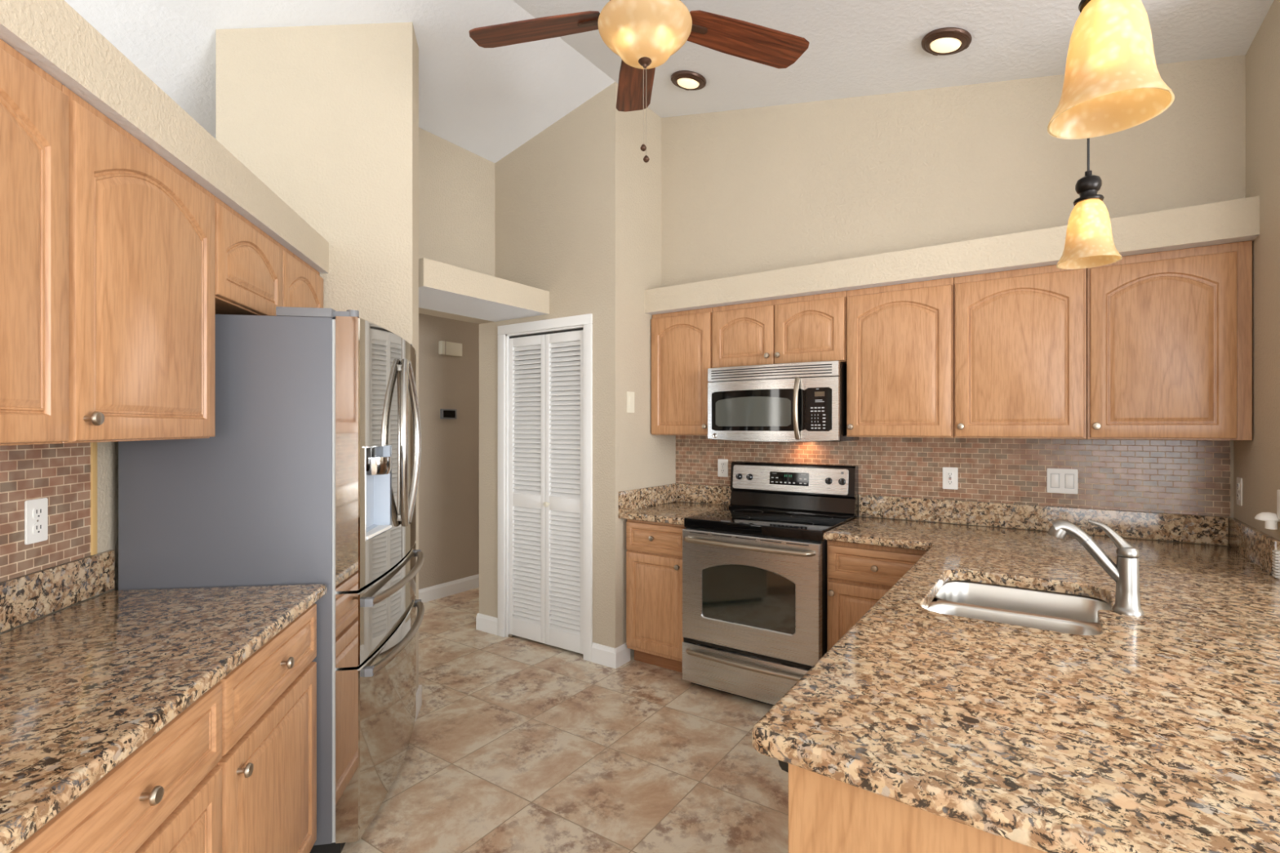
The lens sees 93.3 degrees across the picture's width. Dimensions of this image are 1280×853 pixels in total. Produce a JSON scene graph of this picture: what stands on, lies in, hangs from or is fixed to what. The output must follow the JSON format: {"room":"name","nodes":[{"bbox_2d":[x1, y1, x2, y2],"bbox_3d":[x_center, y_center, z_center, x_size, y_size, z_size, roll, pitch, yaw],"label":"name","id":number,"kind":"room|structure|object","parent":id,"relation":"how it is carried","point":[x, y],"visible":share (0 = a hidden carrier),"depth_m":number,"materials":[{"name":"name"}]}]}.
{"room":"kitchen","nodes":[
{"label":"kitchen","id":0,"kind":"room"},
{"bbox_2d":[0,441,118,634],"bbox_3d":[-1.469,0.352,0.471,0.121,2.141,4.654,0,0,-10],"label":"wall","id":1,"kind":"structure","parent":0,"point":[107,451],"depth_m":1.89,"materials":[{"name":"beige paint"}]},
{"bbox_2d":[0,39,68,445],"bbox_3d":[-1.313,-0.341,0.940,0.360,0.753,0.599,0,0,-10],"label":"upper cabinet","id":2,"kind":"object","parent":1,"relation":"attached to","point":[34,107],"visible":1,"depth_m":1.17,"materials":[{"name":"brown wood"}]},
{"bbox_2d":[0,442,90,582],"bbox_3d":[-1.336,0.212,0.099,0.006,0.350,3.475,0,0,-10],"label":"backsplash","id":3,"kind":"structure","parent":1,"relation":"attached to","point":[60,473],"depth_m":1.65,"materials":[{"name":"brown tile"}]},
{"bbox_2d":[24,497,47,544],"bbox_3d":[-1.603,0.251,1.606,0.009,0.115,0.072,0,0,-10],"label":"wall outlet","id":4,"kind":"object","parent":3,"relation":"attached to","point":[35,510],"visible":1,"depth_m":1.60,"materials":[{"name":"white plastic"}]},
{"bbox_2d":[32,506,43,518],"bbox_3d":[-1.601,0.230,1.606,0.004,0.029,0.033,0,0,-10],"label":"receptacle","id":5,"kind":"object","parent":4,"relation":"attached to","point":[37,512],"depth_m":1.60,"materials":[{"name":"white plastic"}]},
{"bbox_2d":[32,522,43,534],"bbox_3d":[-1.601,0.272,1.606,0.004,0.029,0.033,0,0,-10],"label":"receptacle","id":6,"kind":"object","parent":4,"relation":"attached to","point":[37,527],"depth_m":1.60,"materials":[{"name":"white plastic"}]},
{"bbox_2d":[0,550,115,632],"bbox_3d":[-1.338,0.448,0.144,0.021,0.120,3.565,0,0,-10],"label":"granite upstand","id":7,"kind":"object","parent":1,"relation":"attached to","point":[27,597],"visible":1,"depth_m":1.66,"materials":[{"name":"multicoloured stone"}]},
{"bbox_2d":[90,442,97,555],"bbox_3d":[-1.649,0.212,1.820,0.010,0.350,0.022,0,0,-10],"label":"strip","id":8,"kind":"object","parent":1,"relation":"attached to","point":[93,445],"visible":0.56,"depth_m":1.81,"materials":[{"name":"brown wood"}]},
{"bbox_2d":[62,84,214,443],"bbox_3d":[-1.405,-0.341,1.531,0.390,0.753,0.590,0,0,-10],"label":"upper cabinet","id":9,"kind":"object","parent":1,"relation":"attached to","point":[141,231],"visible":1,"depth_m":1.47,"materials":[{"name":"brown wood"}]},
{"bbox_2d":[0,0,328,273],"bbox_3d":[-1.620,-0.791,0.443,1.172,0.145,4.654,0,0,-10],"label":"soffit","id":10,"kind":"structure","parent":1,"relation":"attached to","point":[51,34],"depth_m":1.47,"materials":[{"name":"beige paint"}]},
{"bbox_2d":[209,192,323,315],"bbox_3d":[-1.562,-0.559,2.304,0.360,0.316,0.982,0,0,-10],"label":"upper cabinet","id":11,"kind":"object","parent":1,"relation":"attached to","point":[255,274],"visible":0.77,"depth_m":2.12,"materials":[{"name":"brown wood"}]},
{"bbox_2d":[215,22,418,693],"bbox_3d":[-1.528,-0.377,2.911,0.851,3.600,0.168,0,0,-10],"label":"wall","id":12,"kind":"structure","parent":0,"point":[326,117],"depth_m":2.85,"materials":[{"name":"beige paint"}]},
{"bbox_2d":[414,684,422,721],"bbox_3d":[-1.274,1.370,2.964,0.360,0.105,0.182,0,0,-10],"label":"baseboard","id":13,"kind":"structure","parent":12,"relation":"attached to","point":[419,692],"depth_m":3.00,"materials":[{"name":"white paint"}]},
{"bbox_2d":[418,313,479,589],"bbox_3d":[-1.343,-0.027,5.575,0.100,2.900,6.500,0,0,34],"label":"wall","id":14,"kind":"structure","parent":0,"point":[449,476],"depth_m":5.09,"materials":[{"name":"beige paint"}]},
{"bbox_2d":[440,408,457,418],"bbox_3d":[-1.608,-0.105,5.078,0.021,0.084,0.156,0,0,34],"label":"thermostat","id":15,"kind":"object","parent":14,"relation":"attached to","point":[444,413],"visible":1,"depth_m":5.07,"materials":[{"name":"grey plastic"}]},
{"bbox_2d":[418,573,479,603],"bbox_3d":[-1.268,1.366,5.584,0.014,0.114,6.000,0,0,34],"label":"baseboard","id":16,"kind":"structure","parent":14,"relation":"attached to","point":[451,588],"depth_m":5.07,"materials":[{"name":"white paint"}]},
{"bbox_2d":[438,341,462,356],"bbox_3d":[-1.592,-0.652,5.079,0.048,0.112,0.210,0,0,34],"label":"door chime","id":17,"kind":"object","parent":14,"relation":"attached to","point":[445,348],"visible":1,"depth_m":5.05,"materials":[{"name":"beige plastic"}]},
{"bbox_2d":[418,127,494,324],"bbox_3d":[-1.419,-1.398,3.669,0.162,1.359,1.265,0,0,34],"label":"wall","id":18,"kind":"structure","parent":0,"point":[456,184],"depth_m":3.88,"materials":[{"name":"beige paint"}]},
{"bbox_2d":[418,257,549,321],"bbox_3d":[-1.052,-0.791,3.618,0.502,0.145,0.935,0,0,34],"label":"trim","id":19,"kind":"structure","parent":18,"relation":"attached to","point":[442,287],"depth_m":3.50,"materials":[{"name":"beige paint"}]},
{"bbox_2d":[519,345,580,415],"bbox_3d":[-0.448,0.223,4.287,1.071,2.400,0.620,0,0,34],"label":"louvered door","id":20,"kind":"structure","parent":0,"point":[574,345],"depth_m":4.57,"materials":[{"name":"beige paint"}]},
{"bbox_2d":[479,81,626,648],"bbox_3d":[-0.605,-0.377,3.949,1.191,3.600,0.115,0,0,34],"label":"wall","id":21,"kind":"structure","parent":0,"point":[561,195],"depth_m":3.71,"materials":[{"name":"beige paint"}]},
{"bbox_2d":[475,613,478,629],"bbox_3d":[-1.101,1.366,4.292,0.014,0.114,0.148,0,0,34],"label":"baseboard","id":22,"kind":"object","parent":21,"relation":"attached to","point":[477,613],"visible":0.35,"depth_m":4.23,"materials":[{"name":"white paint"}]},
{"bbox_2d":[477,613,497,635],"bbox_3d":[-1.050,1.366,4.175,0.202,0.114,0.014,0,0,34],"label":"baseboard","id":23,"kind":"structure","parent":21,"relation":"attached to","point":[487,624],"depth_m":4.17,"materials":[{"name":"white paint"}]},
{"bbox_2d":[497,313,592,661],"bbox_3d":[-0.598,0.370,3.931,0.816,2.106,0.126,0,0,34],"label":"trim","id":24,"kind":"structure","parent":21,"relation":"attached to","point":[585,321],"depth_m":4.01,"materials":[{"name":"white paint"}]},
{"bbox_2d":[508,328,583,653],"bbox_3d":[-0.617,0.406,3.901,0.666,2.031,0.065,0,0,34],"label":"door","id":25,"kind":"structure","parent":21,"relation":"in","point":[546,449],"depth_m":3.89,"materials":[{"name":"white paint"}]},
{"bbox_2d":[591,642,617,668],"bbox_3d":[-0.214,1.366,3.605,0.182,0.114,0.014,0,0,34],"label":"baseboard","id":26,"kind":"structure","parent":21,"relation":"attached to","point":[602,655],"depth_m":3.60,"materials":[{"name":"white paint"}]},
{"bbox_2d":[341,587,788,852],"bbox_3d":[-0.410,1.473,1.974,9.500,0.100,11.600,0,0,34],"label":"floor","id":27,"kind":"structure","parent":0,"point":[517,744],"depth_m":2.54,"materials":[{"name":"tile"}]},
{"bbox_2d":[11,681,222,852],"bbox_3d":[-1.162,0.985,1.005,0.640,0.876,0.603,0,0,-10],"label":"base cabinet","id":28,"kind":"object","parent":27,"relation":"on","point":[166,796],"visible":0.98,"depth_m":1.12,"materials":[{"name":"brown wood"}]},
{"bbox_2d":[215,603,316,852],"bbox_3d":[-1.271,0.985,1.601,0.640,0.876,0.606,0,0,-10],"label":"base cabinet","id":29,"kind":"object","parent":27,"relation":"on","point":[268,762],"visible":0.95,"depth_m":1.62,"materials":[{"name":"brown wood"}]},
{"bbox_2d":[0,584,326,852],"bbox_3d":[-1.016,0.528,0.194,0.634,0.038,3.548,0,0,-10],"label":"countertop","id":30,"kind":"structure","parent":29,"relation":"on","point":[85,685],"depth_m":1.24,"materials":[{"name":"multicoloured stone"}]},
{"bbox_2d":[118,306,424,852],"bbox_3d":[-1.306,0.517,2.398,0.804,1.812,0.909,0,0,-9],"label":"refrigerator","id":31,"kind":"object","parent":27,"relation":"on","point":[308,473],"visible":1,"depth_m":1.98,"materials":[{"name":"grey metal"}]},
{"bbox_2d":[626,519,685,672],"bbox_3d":[0.251,0.985,3.724,0.429,0.876,0.640,0,0,34],"label":"base cabinet","id":32,"kind":"object","parent":27,"relation":"on","point":[654,553],"visible":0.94,"depth_m":3.49,"materials":[{"name":"brown wood"}]},
{"bbox_2d":[617,501,728,524],"bbox_3d":[0.241,0.528,3.729,0.455,0.038,0.648,0,0,34],"label":"countertop","id":33,"kind":"structure","parent":32,"relation":"on","point":[672,513],"depth_m":3.58,"materials":[{"name":"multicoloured stone"}]},
{"bbox_2d":[682,461,858,706],"bbox_3d":[0.717,0.823,3.344,0.762,1.200,0.752,0,0,34],"label":"range","id":34,"kind":"object","parent":27,"relation":"on","point":[754,567],"visible":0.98,"depth_m":3.14,"materials":[{"name":"silver metal"}]},
{"bbox_2d":[684,506,854,542],"bbox_3d":[0.723,0.528,3.352,0.762,0.053,0.596,0,0,34],"label":"cooktop","id":35,"kind":"object","parent":34,"relation":"in","point":[783,523],"depth_m":3.23,"materials":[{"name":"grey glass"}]},
{"bbox_2d":[777,760,788,773],"bbox_3d":[0.658,0.977,1.119,0.612,0.852,0.610,0,0,34],"label":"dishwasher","id":36,"kind":"object","parent":27,"relation":"on","point":[784,766],"visible":0.03,"depth_m":1.03,"materials":[{"name":"black plastic"}]},
{"bbox_2d":[826,540,927,651],"bbox_3d":[1.279,0.985,3.023,0.519,0.876,0.640,0,0,34],"label":"base cabinet","id":37,"kind":"object","parent":27,"relation":"on","point":[859,575],"visible":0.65,"depth_m":2.85,"materials":[{"name":"brown wood"}]},
{"bbox_2d":[751,516,1279,852],"bbox_3d":[1.286,0.528,1.823,1.887,0.038,2.621,0,0,34],"label":"countertop","id":38,"kind":"structure","parent":37,"relation":"on","point":[1157,731],"depth_m":1.10,"materials":[{"name":"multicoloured stone"}]},
{"bbox_2d":[926,580,1111,635],"bbox_3d":[1.127,0.641,1.797,0.498,0.185,0.640,0,0,34],"label":"sink","id":39,"kind":"object","parent":38,"relation":"in","point":[1067,613],"visible":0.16,"depth_m":1.97,"materials":[{"name":"grey metal"}]},
{"bbox_2d":[1048,519,1144,616],"bbox_3d":[1.276,0.385,1.696,0.217,0.246,0.070,0,0,34],"label":"kitchen faucet","id":40,"kind":"object","parent":38,"relation":"on","point":[1126,571],"visible":1,"depth_m":1.66,"materials":[{"name":"grey metal"}]},
{"bbox_2d":[1272,550,1279,578],"bbox_3d":[2.141,0.462,2.023,0.025,0.092,0.036,0,0,34],"label":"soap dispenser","id":41,"kind":"object","parent":38,"relation":"on","point":[1276,571],"visible":1,"depth_m":2.02,"materials":[{"name":"white plastic"}]},
{"bbox_2d":[788,763,1047,852],"bbox_3d":[0.608,0.985,0.770,0.862,0.876,0.022,0,0,34],"label":"peninsula end panel","id":42,"kind":"object","parent":27,"relation":"on","point":[827,815],"visible":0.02,"depth_m":0.93,"materials":[{"name":"brown wood"}]},
{"bbox_2d":[626,106,675,658],"bbox_3d":[0.061,-0.377,3.976,0.120,3.600,0.680,0,0,34],"label":"wall","id":43,"kind":"structure","parent":0,"point":[651,459],"depth_m":3.80,"materials":[{"name":"beige paint"}]},
{"bbox_2d":[613,643,630,668],"bbox_3d":[-0.105,1.366,3.613,0.014,0.114,0.148,0,0,34],"label":"baseboard","id":44,"kind":"structure","parent":43,"relation":"attached to","point":[622,656],"depth_m":3.60,"materials":[{"name":"white paint"}]},
{"bbox_2d":[626,391,634,413],"bbox_3d":[-0.056,-0.148,3.690,0.008,0.128,0.078,0,0,34],"label":"light switch","id":45,"kind":"object","parent":43,"relation":"attached to","point":[630,395],"visible":1,"depth_m":3.68,"materials":[{"name":"beige plastic"}]},
{"bbox_2d":[618,483,676,512],"bbox_3d":[0.062,0.448,3.851,0.020,0.121,0.648,0,0,34],"label":"granite upstand","id":46,"kind":"object","parent":43,"relation":"attached to","point":[631,500],"visible":1,"depth_m":3.81,"materials":[{"name":"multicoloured stone"}]},
{"bbox_2d":[64,0,1274,163],"bbox_3d":[-0.410,-1.503,1.974,9.500,1.949,11.600,0,0,34],"label":"ceiling","id":47,"kind":"structure","parent":0,"point":[487,103],"depth_m":2.84,"materials":[{"name":"white paint"}]},
{"bbox_2d":[469,0,808,162],"bbox_3d":[-0.006,-1.406,2.109,1.302,0.933,1.260,0,0,34],"label":"ceiling fan","id":48,"kind":"object","parent":47,"relation":"hanging from","point":[644,34],"visible":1,"depth_m":2.21,"materials":[{"name":"brown wood"}]},
{"bbox_2d":[671,70,706,90],"bbox_3d":[0.273,-1.938,3.390,0.200,0.058,0.200,0,0,-13],"label":"recessed light","id":49,"kind":"object","parent":47,"relation":"in","point":[686,80],"visible":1,"depth_m":3.35,"materials":[{"name":"brown metal"}]},
{"bbox_2d":[921,26,972,55],"bbox_3d":[1.341,-1.683,2.646,0.200,0.058,0.200,0,0,-13],"label":"recessed light","id":50,"kind":"object","parent":47,"relation":"in","point":[950,40],"visible":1,"depth_m":2.62,"materials":[{"name":"brown metal"}]},
{"bbox_2d":[1056,137,1122,269],"bbox_3d":[1.363,-1.059,1.835,0.161,1.121,0.161,0,0,34],"label":"pendant light","id":51,"kind":"object","parent":47,"relation":"hanging from","point":[1089,241],"visible":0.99,"depth_m":1.81,"materials":[{"name":"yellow glass"}]},
{"bbox_2d":[1047,0,1174,139],"bbox_3d":[0.749,-1.061,0.968,0.161,1.125,0.161,0,0,34],"label":"pendant light","id":52,"kind":"object","parent":47,"relation":"hanging from","point":[1113,82],"visible":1,"depth_m":0.94,"materials":[{"name":"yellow glass"}]},
{"bbox_2d":[661,54,1245,287],"bbox_3d":[1.367,-1.477,3.325,2.972,1.400,0.289,0,0,34],"label":"wall","id":53,"kind":"structure","parent":0,"point":[747,191],"depth_m":3.11,"materials":[{"name":"beige paint"}]},
{"bbox_2d":[644,195,1259,315],"bbox_3d":[1.280,-0.791,3.196,2.772,0.145,0.376,0,0,34],"label":"soffit","id":54,"kind":"structure","parent":53,"relation":"attached to","point":[1237,220],"depth_m":2.81,"materials":[{"name":"beige paint"}]},
{"bbox_2d":[676,440,1233,546],"bbox_3d":[1.421,0.323,3.403,2.972,2.200,0.100,0,0,34],"label":"wall","id":55,"kind":"structure","parent":0,"point":[1231,441],"depth_m":2.59,"materials":[{"name":"beige paint"}]},
{"bbox_2d":[651,307,712,435],"bbox_3d":[0.329,-0.332,3.866,0.432,0.771,0.358,0,0,34],"label":"upper cabinet","id":56,"kind":"object","parent":55,"relation":"attached to","point":[682,341],"visible":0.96,"depth_m":3.74,"materials":[{"name":"brown wood"}]},
{"bbox_2d":[677,483,731,505],"bbox_3d":[0.438,0.448,3.999,0.434,0.121,0.020,0,0,34],"label":"granite upstand","id":57,"kind":"object","parent":55,"relation":"attached to","point":[695,493],"visible":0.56,"depth_m":4.00,"materials":[{"name":"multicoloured stone"}]},
{"bbox_2d":[712,290,846,368],"bbox_3d":[0.836,-0.530,3.521,0.788,0.374,0.358,0,0,34],"label":"upper cabinet","id":58,"kind":"object","parent":55,"relation":"attached to","point":[813,327],"visible":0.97,"depth_m":3.37,"materials":[{"name":"brown wood"}]},
{"bbox_2d":[707,360,858,442],"bbox_3d":[0.804,-0.127,3.454,0.754,0.424,0.493,0,0,34],"label":"microwave","id":59,"kind":"object","parent":58,"relation":"attached to","point":[794,402],"visible":1,"depth_m":3.26,"materials":[{"name":"silver metal"}]},
{"bbox_2d":[846,277,954,437],"bbox_3d":[1.373,-0.332,3.155,0.505,0.771,0.358,0,0,34],"label":"upper cabinet","id":60,"kind":"object","parent":55,"relation":"attached to","point":[900,337],"visible":1,"depth_m":3.02,"materials":[{"name":"brown wood"}]},
{"bbox_2d":[675,435,1230,516],"bbox_3d":[1.386,0.221,3.361,2.758,0.332,0.006,0,0,34],"label":"backsplash","id":61,"kind":"structure","parent":55,"relation":"attached to","point":[1181,477],"depth_m":3.03,"materials":[{"name":"brown tile"}]},
{"bbox_2d":[717,458,728,476],"bbox_3d":[0.539,0.270,3.929,0.072,0.115,0.009,0,0,34],"label":"wall outlet","id":62,"kind":"object","parent":61,"relation":"attached to","point":[722,464],"visible":1,"depth_m":3.93,"materials":[{"name":"white plastic"}]},
{"bbox_2d":[942,466,957,489],"bbox_3d":[1.634,0.273,3.182,0.072,0.115,0.009,0,0,34],"label":"wall outlet","id":63,"kind":"object","parent":61,"relation":"attached to","point":[949,474],"visible":1,"depth_m":3.18,"materials":[{"name":"white plastic"}]},
{"bbox_2d":[946,471,953,484],"bbox_3d":[1.633,0.273,3.181,0.033,0.068,0.004,0,0,34],"label":"receptacle","id":64,"kind":"object","parent":63,"relation":"attached to","point":[949,474],"depth_m":3.18,"materials":[{"name":"white plastic"}]},
{"bbox_2d":[1047,468,1077,493],"bbox_3d":[2.034,0.263,2.910,0.122,0.118,0.009,0,0,34],"label":"light switch","id":65,"kind":"object","parent":61,"relation":"attached to","point":[1059,480],"visible":1,"depth_m":2.91,"materials":[{"name":"white plastic"}]},
{"bbox_2d":[954,264,1086,439],"bbox_3d":[1.795,-0.332,2.867,0.512,0.771,0.358,0,0,34],"label":"upper cabinet","id":66,"kind":"object","parent":55,"relation":"attached to","point":[1020,335],"visible":1,"depth_m":2.73,"materials":[{"name":"brown wood"}]},
{"bbox_2d":[858,494,1227,545],"bbox_3d":[1.882,0.448,3.014,1.529,0.121,0.020,0,0,34],"label":"granite upstand","id":67,"kind":"object","parent":55,"relation":"attached to","point":[1199,529],"visible":1,"depth_m":2.94,"materials":[{"name":"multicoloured stone"}]},
{"bbox_2d":[1086,240,1252,440],"bbox_3d":[2.220,-0.332,2.577,0.511,0.771,0.358,0,0,34],"label":"upper cabinet","id":68,"kind":"object","parent":55,"relation":"attached to","point":[1169,333],"visible":0.99,"depth_m":2.44,"materials":[{"name":"brown wood"}]},
{"bbox_2d":[1233,0,1279,540],"bbox_3d":[2.378,-0.277,2.241,0.120,3.400,0.942,0,0,34],"label":"wall","id":69,"kind":"structure","parent":0,"point":[1256,461],"depth_m":2.22,"materials":[{"name":"beige paint"}]},
{"bbox_2d":[1236,476,1242,506],"bbox_3d":[2.470,0.268,2.491,0.009,0.115,0.072,0,0,34],"label":"wall outlet","id":70,"kind":"object","parent":69,"relation":"attached to","point":[1239,480],"visible":1,"depth_m":2.48,"materials":[{"name":"white plastic"}]},
{"bbox_2d":[1236,482,1239,489],"bbox_3d":[2.469,0.247,2.492,0.004,0.029,0.033,0,0,34],"label":"receptacle","id":71,"kind":"object","parent":70,"relation":"attached to","point":[1237,483],"depth_m":2.49,"materials":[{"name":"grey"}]},
{"bbox_2d":[1228,517,1279,575],"bbox_3d":[2.336,0.448,2.305,0.020,0.121,0.641,0,0,34],"label":"granite upstand","id":72,"kind":"object","parent":69,"relation":"attached to","point":[1257,546],"visible":0.9,"depth_m":2.26,"materials":[{"name":"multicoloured stone"}]},
{"bbox_2d":[1254,489,1279,529],"bbox_3d":[2.145,0.281,2.059,0.068,0.136,0.089,0,0,34],"label":"wall hook","id":73,"kind":"object","parent":69,"relation":"attached to","point":[1271,519],"visible":1,"depth_m":2.04,"materials":[{"name":"white plastic"}]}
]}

